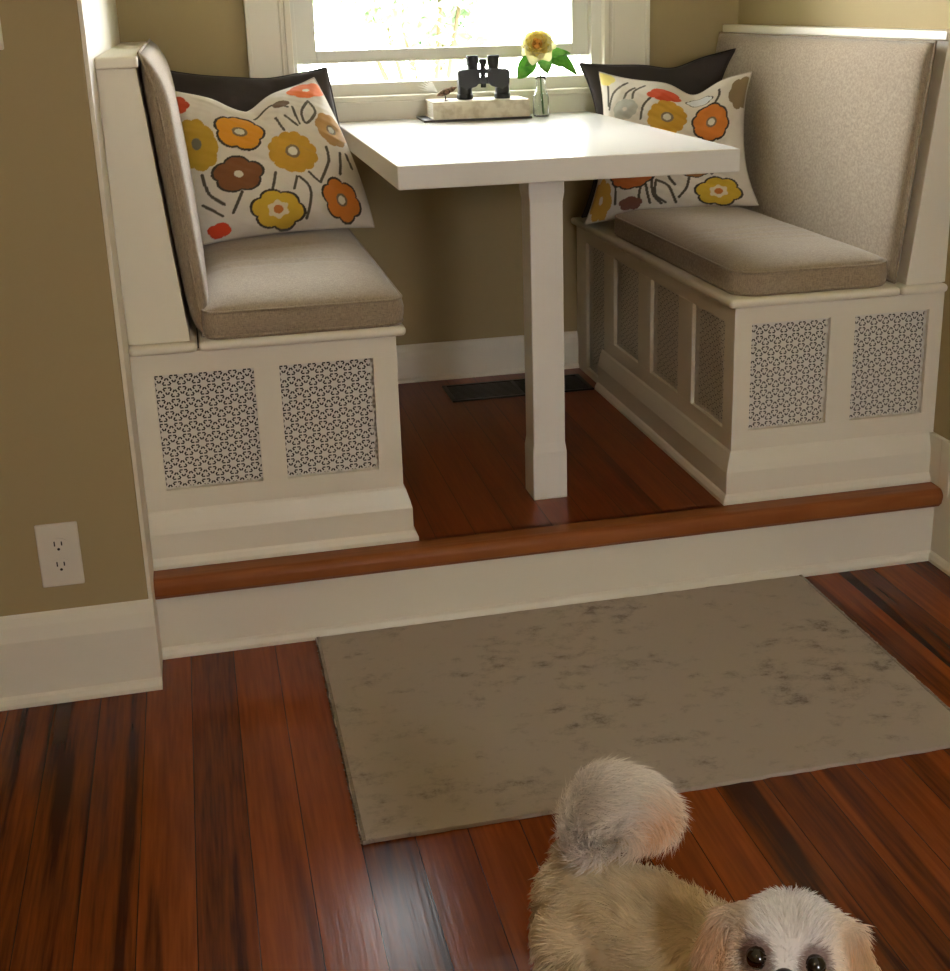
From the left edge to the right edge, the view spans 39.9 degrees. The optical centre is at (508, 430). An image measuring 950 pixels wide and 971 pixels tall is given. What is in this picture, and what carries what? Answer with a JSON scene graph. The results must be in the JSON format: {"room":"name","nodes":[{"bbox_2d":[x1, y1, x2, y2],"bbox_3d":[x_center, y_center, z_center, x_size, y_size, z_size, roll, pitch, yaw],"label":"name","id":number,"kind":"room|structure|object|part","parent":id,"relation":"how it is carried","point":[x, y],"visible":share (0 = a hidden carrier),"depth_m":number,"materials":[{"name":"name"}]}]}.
{"room":"dining room","nodes":[
{"label":"dining room","id":0,"kind":"room"},
{"bbox_2d":[0,0,147,616],"bbox_3d":[-2.106,-0.793,2.598,2.496,2.500,1.488,-6,19,-13],"label":"wall","id":1,"kind":"structure","parent":0,"point":[65,451],"depth_m":2.33,"materials":[{"name":"beige paint"}]},
{"bbox_2d":[0,21,3,49],"bbox_3d":[-0.873,-0.684,2.135,0.076,0.122,0.016,-6,19,-13],"label":"light switch","id":2,"kind":"object","parent":1,"relation":"attached to","point":[1,36],"visible":1,"depth_m":2.16,"materials":[{"name":"beige plastic"}]},
{"bbox_2d":[34,521,84,587],"bbox_3d":[-0.839,0.233,2.442,0.076,0.126,0.009,-6,19,-13],"label":"power outlet","id":3,"kind":"object","parent":1,"relation":"attached to","point":[58,544],"visible":1,"depth_m":2.44,"materials":[{"name":"beige plastic"}]},
{"bbox_2d":[48,538,67,552],"bbox_3d":[-0.839,0.214,2.434,0.033,0.028,0.003,-6,19,-13],"label":"socket","id":4,"kind":"object","parent":3,"relation":"attached to","point":[55,545],"depth_m":2.43,"materials":[{"name":"white plastic"}]},
{"bbox_2d":[51,558,70,572],"bbox_3d":[-0.838,0.253,2.446,0.033,0.028,0.003,-6,19,-13],"label":"socket","id":5,"kind":"object","parent":3,"relation":"attached to","point":[58,565],"depth_m":2.45,"materials":[{"name":"white plastic"}]},
{"bbox_2d":[0,598,162,710],"bbox_3d":[-1.848,0.528,2.269,2.404,0.182,0.029,-6,19,-13],"label":"baseboard","id":6,"kind":"structure","parent":1,"relation":"attached to","point":[112,649],"depth_m":2.50,"materials":[{"name":"beige paint"}]},
{"bbox_2d":[77,0,162,670],"bbox_3d":[-0.872,-0.715,2.876,0.008,2.120,1.363,-6,19,-13],"label":"trim","id":7,"kind":"structure","parent":1,"relation":"attached to","point":[98,20],"depth_m":2.41,"materials":[{"name":"beige paint"}]},
{"bbox_2d":[156,507,933,647],"bbox_3d":[0.140,0.311,2.856,1.762,0.137,0.032,-6,19,-13],"label":"step riser","id":8,"kind":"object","parent":1,"relation":"attached to","point":[217,616],"depth_m":2.82,"materials":[{"name":"beige paint"}]},
{"bbox_2d":[162,550,929,659],"bbox_3d":[0.146,0.372,2.854,1.762,0.022,0.011,-6,19,-13],"label":"trim","id":9,"kind":"structure","parent":1,"relation":"attached to","point":[281,638],"depth_m":2.83,"materials":[{"name":"beige paint"}]},
{"bbox_2d":[153,482,942,599],"bbox_3d":[0.135,0.229,2.821,1.747,0.041,0.065,-6,19,-13],"label":"trim","id":10,"kind":"structure","parent":1,"relation":"attached to","point":[213,578],"depth_m":2.78,"materials":[{"name":"brown wood"}]},
{"bbox_2d":[115,0,738,364],"bbox_3d":[-0.198,-1.199,3.694,1.766,2.500,0.120,-6,19,-13],"label":"wall","id":11,"kind":"structure","parent":0,"point":[454,256],"depth_m":3.83,"materials":[{"name":"beige paint"}]},
{"bbox_2d":[243,0,649,121],"bbox_3d":[-0.174,-1.471,3.590,1.200,1.220,0.142,-6,19,-13],"label":"window","id":12,"kind":"structure","parent":11,"relation":"in","point":[280,34],"depth_m":3.70,"materials":[{"name":"beige paint"}]},
{"bbox_3d":[-0.657,-1.418,3.425,0.121,1.155,0.030,-6,19,-13],"label":"casing","id":13,"kind":"part","parent":12,"relation":"part of","materials":[{"name":"beige paint"}]},
{"bbox_3d":[-0.192,-1.478,3.589,0.843,0.885,0.041,-6,19,-13],"label":"sash frame","id":14,"kind":"part","parent":12,"relation":"part of","materials":[{"name":"white paint"}]},
{"bbox_3d":[-0.177,-0.994,3.770,0.898,0.038,0.090,-6,19,-13],"label":"sill rail","id":15,"kind":"part","parent":12,"relation":"part of","materials":[{"name":"white paint"}]},
{"bbox_3d":[0.328,-1.515,3.645,0.138,1.155,0.030,-6,19,-13],"label":"casing","id":16,"kind":"part","parent":12,"relation":"part of","materials":[{"name":"beige paint"}]},
{"bbox_2d":[396,331,578,383],"bbox_3d":[-0.144,-0.215,3.947,0.736,0.113,0.022,-6,19,-13],"label":"baseboard","id":17,"kind":"structure","parent":11,"relation":"attached to","point":[423,362],"depth_m":3.95,"materials":[{"name":"beige paint"}]},
{"bbox_2d":[0,561,949,970],"bbox_3d":[-0.537,1.131,0.720,4.362,0.060,4.088,-6,19,-13],"label":"floor","id":18,"kind":"structure","parent":0,"point":[204,821],"depth_m":2.06,"materials":[{"name":"brown wood"}]},
{"bbox_2d":[315,575,949,844],"bbox_3d":[0.217,0.490,2.511,1.107,0.009,0.724,-6,19,-13],"label":"area rug","id":19,"kind":"object","parent":18,"relation":"on","point":[441,726],"visible":0.99,"depth_m":2.45,"materials":[{"name":"beige carpet"}]},
{"bbox_2d":[527,753,880,970],"bbox_3d":[0.202,0.614,1.498,0.218,0.439,0.462,-17,24,-40],"label":"dog","id":20,"kind":"object","parent":18,"relation":"on","point":[595,908],"visible":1,"depth_m":1.49},
{"bbox_2d":[158,366,933,570],"bbox_3d":[-0.035,0.040,3.470,1.982,0.078,1.348,-6,19,-13],"label":"floor","id":21,"kind":"structure","parent":0,"point":[463,463],"depth_m":3.18,"materials":[{"name":"brown wood"}]},
{"bbox_2d":[94,42,418,570],"bbox_3d":[-0.611,-0.399,3.118,0.546,1.001,1.226,-6,19,-13],"label":"bench","id":22,"kind":"object","parent":21,"relation":"on","point":[252,448],"visible":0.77,"depth_m":2.64,"materials":[{"name":"beige paint"}]},
{"bbox_3d":[-0.852,-0.844,2.920,0.076,0.021,1.211,-6,19,-13],"label":"cap rail","id":23,"kind":"part","parent":22,"relation":"part of","materials":[{"name":"beige paint"}]},
{"bbox_3d":[-0.827,-0.593,3.014,0.117,0.516,1.199,-6,19,-13],"label":"panel","id":24,"kind":"part","parent":22,"relation":"part of","materials":[{"name":"beige paint"}]},
{"bbox_2d":[137,39,207,337],"bbox_3d":[-0.770,-0.614,3.027,0.088,0.543,1.186,-6,19,-13],"label":"cushion","id":25,"kind":"object","parent":22,"relation":"on","point":[164,114],"visible":0.97,"depth_m":2.51,"materials":[{"name":"beige fabric"}]},
{"bbox_2d":[154,368,262,488],"bbox_3d":[-0.600,-0.004,2.622,0.197,0.244,0.001,-6,19,-13],"label":"grille","id":26,"kind":"object","parent":22,"relation":"attached to","point":[159,470],"depth_m":2.62,"materials":[{"name":"white metal"}]},
{"bbox_3d":[-0.479,0.039,2.667,0.522,0.444,0.020,-6,19,-13],"label":"frame","id":27,"kind":"part","parent":22,"relation":"part of","materials":[{"name":"beige paint"}]},
{"bbox_3d":[-0.572,0.057,3.141,0.546,0.118,0.978,-6,19,-13],"label":"moulding","id":28,"kind":"part","parent":22,"relation":"part of","materials":[{"name":"beige paint"}]},
{"bbox_2d":[201,228,403,339],"bbox_3d":[-0.539,-0.406,3.117,0.404,0.085,1.173,-6,19,-13],"label":"seat cushion","id":29,"kind":"object","parent":22,"relation":"on","point":[321,280],"visible":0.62,"depth_m":2.65,"materials":[{"name":"beige fabric"}]},
{"bbox_2d":[170,67,339,126],"bbox_3d":[-0.641,-0.734,3.388,0.479,0.406,0.187,-6,19,-13],"label":"throw pillow","id":30,"kind":"object","parent":29,"relation":"on","point":[238,93],"visible":0.14,"depth_m":3.36,"materials":[{"name":"black fabric"}]},
{"bbox_2d":[175,77,374,244],"bbox_3d":[-0.579,-0.666,3.204,0.462,0.370,0.208,-9,19,-21],"label":"throw pillow","id":31,"kind":"object","parent":29,"relation":"on","point":[285,163],"visible":0.93,"depth_m":3.15,"materials":[{"name":"fabric"}]},
{"bbox_2d":[279,358,378,476],"bbox_3d":[-0.366,-0.027,2.674,0.192,0.244,0.001,-6,19,-13],"label":"grille","id":32,"kind":"object","parent":22,"relation":"attached to","point":[367,471],"depth_m":2.67,"materials":[{"name":"white metal"}]},
{"bbox_3d":[-0.378,-0.164,3.277,0.020,0.444,1.182,-6,19,-13],"label":"frame","id":33,"kind":"part","parent":22,"relation":"part of","materials":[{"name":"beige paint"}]},
{"bbox_2d":[442,374,593,402],"bbox_3d":[0.026,-0.126,3.836,0.420,0.005,0.165,-6,19,-13],"label":"floor vent","id":34,"kind":"object","parent":21,"relation":"in","point":[572,382],"visible":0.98,"depth_m":3.83,"materials":[{"name":"black metal"}]},
{"bbox_2d":[339,111,739,499],"bbox_3d":[0.013,-0.360,3.320,0.735,0.773,1.106,-6,19,-13],"label":"dining table","id":35,"kind":"object","parent":21,"relation":"on","point":[538,154],"visible":0.88,"depth_m":2.86,"materials":[{"name":"white paint"}]},
{"bbox_2d":[416,116,531,122],"bbox_3d":[-0.098,-0.871,3.635,0.300,0.006,0.155,-5,18,-11],"label":"book","id":36,"kind":"object","parent":35,"relation":"on","point":[425,119],"visible":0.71,"depth_m":3.57,"materials":[{"name":"black paper"}]},
{"bbox_2d":[425,96,529,119],"bbox_3d":[-0.089,-0.897,3.630,0.268,0.046,0.153,-5,18,-11],"label":"book","id":37,"kind":"object","parent":36,"relation":"on","point":[514,106],"visible":0.99,"depth_m":3.56,"materials":[{"name":"beige paper"}]},
{"bbox_2d":[419,75,456,100],"bbox_3d":[-0.194,-0.931,3.546,0.111,0.073,0.027,-6,19,-13],"label":"bird figurine","id":38,"kind":"object","parent":37,"relation":"on","point":[430,87],"visible":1,"depth_m":3.55,"materials":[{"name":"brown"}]},
{"bbox_2d":[456,55,509,99],"bbox_3d":[-0.070,-0.975,3.606,0.149,0.116,0.045,-4,18,-7],"label":"binoculars","id":39,"kind":"object","parent":37,"relation":"on","point":[469,78],"visible":1,"depth_m":3.59,"materials":[{"name":"black plastic"}]},
{"bbox_2d":[533,76,548,116],"bbox_3d":[0.089,-0.928,3.629,0.045,0.108,0.045,-6,19,-13],"label":"bud vase","id":40,"kind":"object","parent":35,"relation":"on","point":[540,97],"visible":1,"depth_m":3.62,"materials":[{"name":"clear glass"}]},
{"bbox_2d":[517,30,577,78],"bbox_3d":[0.105,-0.986,3.594,0.170,0.223,0.058,-6,19,-13],"label":"rose","id":41,"kind":"object","parent":40,"relation":"in","point":[538,46],"visible":1,"depth_m":3.57,"materials":[{"name":"yellow plant"}]},
{"bbox_3d":[0.078,-0.199,2.903,0.079,0.724,0.079,-6,19,-13],"label":"leg","id":42,"kind":"part","parent":35,"relation":"part of","materials":[{"name":"white paint"}]},
{"bbox_2d":[571,24,949,505],"bbox_3d":[0.578,-0.515,3.384,0.524,1.001,1.226,-6,19,-13],"label":"bench","id":43,"kind":"object","parent":21,"relation":"on","point":[772,397],"visible":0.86,"depth_m":2.96,"materials":[{"name":"beige paint"}]},
{"bbox_2d":[589,244,603,374],"bbox_3d":[0.262,-0.346,3.820,0.001,0.386,0.179,-6,19,-13],"label":"grille","id":44,"kind":"object","parent":43,"relation":"attached to","point":[594,312],"depth_m":3.84,"materials":[{"name":"white"}]},
{"bbox_2d":[617,260,638,359],"bbox_3d":[0.326,-0.327,3.540,0.001,0.249,0.209,-6,19,-13],"label":"grille","id":45,"kind":"object","parent":43,"relation":"attached to","point":[626,352],"depth_m":3.55,"materials":[{"name":"white"}]},
{"bbox_3d":[0.358,-0.235,3.442,0.020,0.444,1.182,-6,19,-13],"label":"frame","id":46,"kind":"part","parent":43,"relation":"part of","materials":[{"name":"beige paint"}]},
{"bbox_2d":[653,281,678,389],"bbox_3d":[0.397,-0.239,3.265,0.001,0.249,0.204,-6,19,-13],"label":"grille","id":47,"kind":"object","parent":43,"relation":"attached to","point":[659,379],"depth_m":3.27,"materials":[{"name":"white"}]},
{"bbox_2d":[694,305,724,422],"bbox_3d":[0.464,-0.153,2.999,0.001,0.249,0.199,-6,19,-13],"label":"grille","id":48,"kind":"object","parent":43,"relation":"attached to","point":[701,410],"depth_m":3.01,"materials":[{"name":"white"}]},
{"bbox_2d":[614,206,887,295],"bbox_3d":[0.565,-0.469,3.241,0.379,0.076,0.896,-6,19,-13],"label":"seat cushion","id":49,"kind":"object","parent":43,"relation":"on","point":[736,250],"visible":1,"depth_m":2.98,"materials":[{"name":"beige fabric"}]},
{"bbox_2d":[579,48,735,217],"bbox_3d":[0.418,-0.840,3.713,0.443,0.461,0.099,1,18,6],"label":"throw pillow","id":50,"kind":"object","parent":49,"relation":"on","point":[694,77],"visible":0.31,"depth_m":3.67,"materials":[{"name":"black fabric"}]},
{"bbox_2d":[584,72,758,224],"bbox_3d":[0.457,-0.773,3.596,0.485,0.412,0.156,5,19,20],"label":"throw pillow","id":51,"kind":"object","parent":49,"relation":"on","point":[715,114],"visible":0.76,"depth_m":3.55,"materials":[{"name":"fabric"}]},
{"bbox_3d":[0.613,-0.057,3.401,0.512,0.118,0.968,-6,19,-13],"label":"moulding","id":52,"kind":"part","parent":43,"relation":"part of","materials":[{"name":"beige paint"}]},
{"bbox_2d":[748,318,828,428],"bbox_3d":[0.617,-0.127,2.893,0.189,0.247,0.001,-6,19,-13],"label":"grille","id":53,"kind":"object","parent":43,"relation":"attached to","point":[823,423],"depth_m":2.89,"materials":[{"name":"white metal"}]},
{"bbox_2d":[716,32,936,283],"bbox_3d":[0.737,-0.749,3.368,0.084,0.516,1.186,-6,19,-13],"label":"cushion","id":54,"kind":"object","parent":43,"relation":"on","point":[833,125],"visible":0.7,"depth_m":3.12,"materials":[{"name":"beige fabric"}]},
{"bbox_3d":[0.733,-0.079,2.938,0.500,0.444,0.020,-6,19,-13],"label":"frame","id":55,"kind":"part","parent":43,"relation":"part of","materials":[{"name":"beige paint"}]},
{"bbox_3d":[0.795,-1.005,3.289,0.049,0.021,1.211,-6,19,-13],"label":"cap rail","id":56,"kind":"part","parent":43,"relation":"part of","materials":[{"name":"beige paint"}]},
{"bbox_2d":[849,310,926,418],"bbox_3d":[0.853,-0.149,2.946,0.184,0.247,0.001,-6,19,-13],"label":"grille","id":57,"kind":"object","parent":43,"relation":"attached to","point":[920,412],"depth_m":2.95,"materials":[{"name":"white metal"}]},
{"bbox_3d":[0.778,-0.750,3.373,0.096,0.516,1.199,-6,19,-13],"label":"panel","id":58,"kind":"part","parent":43,"relation":"part of","materials":[{"name":"beige paint"}]},
{"bbox_2d":[738,0,949,486],"bbox_3d":[1.329,-0.507,1.469,0.100,2.500,5.368,-6,19,-13],"label":"wall","id":59,"kind":"structure","parent":0,"point":[905,14],"depth_m":3.07,"materials":[{"name":"beige paint"}]},
{"bbox_2d":[928,493,949,575],"bbox_3d":[1.456,0.805,1.178,0.029,0.182,3.988,-6,19,-13],"label":"baseboard","id":60,"kind":"structure","parent":59,"relation":"attached to","point":[939,555],"depth_m":2.99,"materials":[{"name":"beige paint"}]},
{"bbox_2d":[929,432,949,498],"bbox_3d":[0.989,0.156,3.016,0.012,0.293,0.096,-6,19,-13],"label":"trim","id":61,"kind":"structure","parent":59,"relation":"attached to","point":[939,468],"depth_m":2.98,"materials":[{"name":"beige paint"}]},
{"label":"outside","id":62,"kind":"structure","parent":0,"visible":0},
{"bbox_3d":[-1.817,-1.880,11.186,20.000,0.200,14.352,-6,19,-13],"label":"ground","id":63,"kind":"structure","parent":62,"visible":0},
{"bbox_2d":[298,0,564,81],"bbox_3d":[-1.012,-2.611,7.365,2.669,3.542,2.177,-11,21,-28],"label":"leafy shrub","id":64,"kind":"object","parent":63,"relation":"on","point":[396,16],"visible":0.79,"depth_m":7.35,"materials":[{"name":"green plant"}]}
]}

